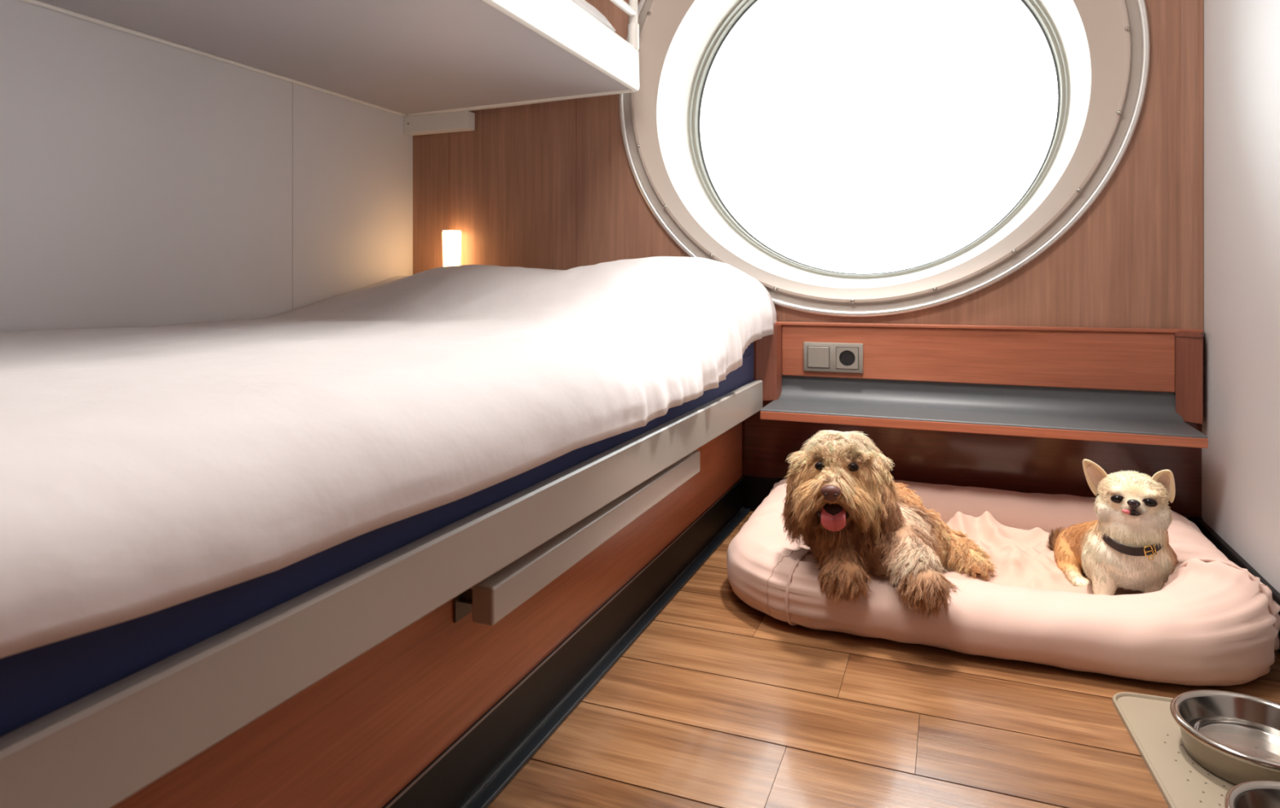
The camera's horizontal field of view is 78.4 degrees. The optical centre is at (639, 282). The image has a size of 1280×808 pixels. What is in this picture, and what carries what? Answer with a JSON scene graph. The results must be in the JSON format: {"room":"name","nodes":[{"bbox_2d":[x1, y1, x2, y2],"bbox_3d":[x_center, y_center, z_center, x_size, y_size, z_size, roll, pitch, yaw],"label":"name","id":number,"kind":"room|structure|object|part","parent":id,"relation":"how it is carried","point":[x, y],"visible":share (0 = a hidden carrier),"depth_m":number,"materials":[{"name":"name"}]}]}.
{"room":"ship interior","nodes":[
{"label":"ship interior","id":0,"kind":"room"},
{"bbox_2d":[0,0,413,332],"bbox_3d":[-1.558,-0.420,0.804,0.051,2.140,4.139,0,0,22],"label":"wall","id":1,"kind":"structure","parent":0,"point":[144,182],"depth_m":1.86,"materials":[{"name":"white paint"}]},
{"bbox_2d":[21,0,639,135],"bbox_3d":[-0.856,-0.823,1.313,0.872,0.640,2.604,0,0,22],"label":"bunk","id":2,"kind":"object","parent":1,"relation":"attached to","point":[430,64],"visible":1,"depth_m":1.91,"materials":[{"name":"grey"}]},
{"bbox_3d":[-0.854,-0.622,1.299,0.850,0.122,2.580,0,0,22],"label":"rail","id":3,"kind":"part","parent":2,"relation":"part of","materials":[{"name":"white paint"}]},
{"bbox_3d":[-0.241,-0.909,1.722,0.026,0.468,1.221,0,0,22],"label":"guard rail","id":4,"kind":"part","parent":2,"relation":"part of","materials":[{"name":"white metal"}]},
{"bbox_3d":[-0.883,-0.640,1.257,0.808,0.109,2.380,0,0,22],"label":"mattress","id":5,"kind":"object","parent":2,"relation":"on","visible":0},
{"bbox_2d":[571,0,615,31],"bbox_3d":[-0.876,-0.740,1.259,0.804,0.094,2.350,0,0,22],"label":"duvet","id":6,"kind":"object","parent":5,"relation":"on","point":[584,4],"visible":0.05,"depth_m":2.11,"materials":[{"name":"white fabric"}]},
{"bbox_2d":[413,0,1201,517],"bbox_3d":[0.277,-0.420,2.282,2.303,2.140,0.034,0,0,22],"label":"wall","id":7,"kind":"structure","parent":0,"point":[552,184],"depth_m":2.08,"materials":[{"name":"brown wood"}]},
{"bbox_2d":[442,230,461,266],"bbox_3d":[-0.618,-0.082,2.587,0.062,0.183,0.070,0,0,22],"label":"wall lamp","id":8,"kind":"object","parent":7,"relation":"attached to","point":[451,239],"visible":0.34,"depth_m":2.56,"materials":[{"name":"beige"}]},
{"bbox_2d":[461,506,751,807],"bbox_3d":[-0.453,0.645,0.338,0.022,0.010,4.093,0,0,22],"label":"trim","id":9,"kind":"structure","parent":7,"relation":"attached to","point":[507,771],"depth_m":1.25,"materials":[{"name":"black"}]},
{"bbox_2d":[618,0,1150,317],"bbox_3d":[0.640,-0.544,2.314,1.440,1.380,0.393,0,0,22],"label":"window","id":10,"kind":"structure","parent":7,"relation":"in","point":[1100,50],"depth_m":2.25,"materials":[{"name":"white"}]},
{"bbox_3d":[0.277,0.485,2.282,2.263,0.330,0.034,0,0,22],"label":"wall panel","id":11,"kind":"part","parent":7,"relation":"part of","materials":[{"name":"brown wood"}]},
{"bbox_2d":[742,475,1203,526],"bbox_3d":[0.807,0.601,2.046,1.103,0.098,0.012,0,0,22],"label":"baseboard","id":12,"kind":"structure","parent":7,"relation":"attached to","point":[755,489],"depth_m":2.23,"materials":[{"name":"black"}]},
{"bbox_2d":[753,321,1208,448],"bbox_3d":[0.791,0.229,1.936,1.049,0.240,0.227,0,0,22],"label":"wall shelf","id":13,"kind":"object","parent":7,"relation":"attached to","point":[1110,384],"visible":0.91,"depth_m":1.96,"materials":[{"name":"brown wood"}]},
{"bbox_3d":[0.353,0.221,2.172,0.062,0.205,0.077,0,0,22],"label":"panel","id":14,"kind":"part","parent":13,"relation":"part of","materials":[{"name":"brown wood"}]},
{"bbox_2d":[803,342,862,373],"bbox_3d":[0.526,0.203,2.138,0.159,0.080,0.013,0,0,22],"label":"wall socket","id":15,"kind":"object","parent":13,"relation":"attached to","point":[847,357],"visible":1,"depth_m":2.14,"materials":[{"name":"beige plastic"}]},
{"bbox_2d":[808,346,829,368],"bbox_3d":[0.488,0.203,2.149,0.057,0.057,0.005,0,0,22],"label":"rocker switch","id":16,"kind":"object","parent":15,"relation":"attached to","point":[818,356],"depth_m":2.15,"materials":[{"name":"beige plastic"}]},
{"bbox_3d":[0.833,0.189,2.032,0.933,0.141,0.018,0,0,22],"label":"panel","id":17,"kind":"part","parent":13,"relation":"part of","materials":[{"name":"brown wood"}]},
{"bbox_3d":[0.794,0.293,1.935,0.956,0.070,0.226,0,0,22],"label":"shelf","id":18,"kind":"part","parent":13,"relation":"part of","materials":[{"name":"grey metal"}]},
{"bbox_3d":[1.278,0.218,1.820,0.058,0.209,0.046,0,0,22],"label":"panel","id":19,"kind":"part","parent":13,"relation":"part of","materials":[{"name":"brown wood"}]},
{"bbox_2d":[1181,0,1203,329],"bbox_3d":[1.300,-0.691,1.848,0.039,1.599,0.022,0,0,22],"label":"trim","id":20,"kind":"structure","parent":7,"relation":"attached to","point":[1192,11],"depth_m":1.84,"materials":[{"name":"brown wood"}]},
{"bbox_2d":[487,511,1279,807],"bbox_3d":[-0.480,0.653,0.482,2.750,0.006,4.661,0,0,22],"label":"floor","id":21,"kind":"structure","parent":0,"point":[721,701],"depth_m":1.16,"materials":[{"name":"brown wood"}]},
{"bbox_2d":[0,379,762,807],"bbox_3d":[-0.657,0.452,1.314,1.235,0.397,2.453,0,0,22],"label":"bunk bed","id":22,"kind":"object","parent":21,"relation":"on","point":[407,677],"visible":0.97,"depth_m":0.84,"materials":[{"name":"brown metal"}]},
{"bbox_2d":[0,342,755,737],"bbox_3d":[-0.658,0.230,1.336,1.204,0.159,2.354,0,0,22],"label":"mattress","id":23,"kind":"object","parent":22,"relation":"on","point":[35,683],"visible":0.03,"depth_m":0.57,"materials":[{"name":"blue fabric"}]},
{"bbox_2d":[0,256,776,658],"bbox_3d":[-0.634,0.082,1.331,1.265,0.307,2.384,0,0,22],"label":"duvet","id":24,"kind":"object","parent":23,"relation":"on","point":[144,470],"visible":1,"depth_m":0.79,"materials":[{"name":"white fabric"}]},
{"bbox_3d":[-0.166,0.602,1.110,0.018,0.096,2.439,0,0,22],"label":"kick plate","id":25,"kind":"part","parent":22,"relation":"part of","materials":[{"name":"black wood"}]},
{"bbox_2d":[726,478,1279,686],"bbox_3d":[0.701,0.559,1.675,0.966,0.180,0.754,0,0,22],"label":"dog bed","id":26,"kind":"object","parent":21,"relation":"on","point":[1213,622],"visible":0.58,"depth_m":1.36,"materials":[{"name":"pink fabric"}]},
{"bbox_2d":[779,430,997,618],"bbox_3d":[0.538,0.449,1.605,0.339,0.337,0.616,0,0,37],"label":"dog","id":27,"kind":"object","parent":26,"relation":"on","point":[846,504],"visible":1,"depth_m":1.43},
{"bbox_2d":[940,511,1143,595],"bbox_3d":[0.694,0.586,1.672,0.720,0.119,0.500,0,0,22],"label":"cushion","id":28,"kind":"object","parent":26,"relation":"on","point":[1015,540],"depth_m":1.69,"materials":[{"name":"pink fabric"}]},
{"bbox_2d":[1044,458,1178,595],"bbox_3d":[0.916,0.464,1.520,0.177,0.265,0.305,0,0,12],"label":"dog","id":29,"kind":"object","parent":26,"relation":"on","point":[1128,546],"visible":0.93,"depth_m":1.41},
{"bbox_2d":[1112,692,1235,807],"bbox_3d":[0.801,0.646,0.951,0.290,0.007,0.520,0,0,17],"label":"mat","id":30,"kind":"object","parent":21,"relation":"on","point":[1182,782],"visible":0.4,"depth_m":1.07,"materials":[{"name":"beige plastic"}]},
{"bbox_2d":[1169,689,1279,786],"bbox_3d":[0.830,0.622,1.058,0.192,0.050,0.192,0,0,22],"label":"bowl","id":31,"kind":"object","parent":30,"relation":"on","point":[1235,767],"visible":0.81,"depth_m":1.08,"materials":[{"name":"silver metal"}]},
{"bbox_2d":[1189,716,1279,763],"bbox_3d":[0.830,0.634,1.058,0.152,0.016,0.152,0,0,22],"label":"water","id":32,"kind":"object","parent":31,"relation":"in","point":[1250,738],"visible":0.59,"depth_m":1.09,"materials":[{"name":"clear liquid"}]},
{"bbox_2d":[1224,780,1279,807],"bbox_3d":[0.748,0.622,0.854,0.180,0.050,0.180,0,0,22],"label":"bowl","id":33,"kind":"object","parent":30,"relation":"on","point":[1258,793],"visible":1,"depth_m":0.93,"materials":[{"name":"silver metal"}]},
{"bbox_2d":[1201,0,1279,593],"bbox_3d":[0.590,-0.420,-0.053,0.050,2.140,4.139,0,0,22],"label":"wall","id":34,"kind":"structure","parent":0,"point":[1241,461],"depth_m":1.58,"materials":[{"name":"white paint"}]},
{"bbox_2d":[1197,520,1279,653],"bbox_3d":[1.065,0.603,1.219,0.012,0.095,1.333,0,0,22],"label":"baseboard","id":35,"kind":"structure","parent":34,"relation":"attached to","point":[1205,529],"depth_m":1.62,"materials":[{"name":"black"}]}
]}

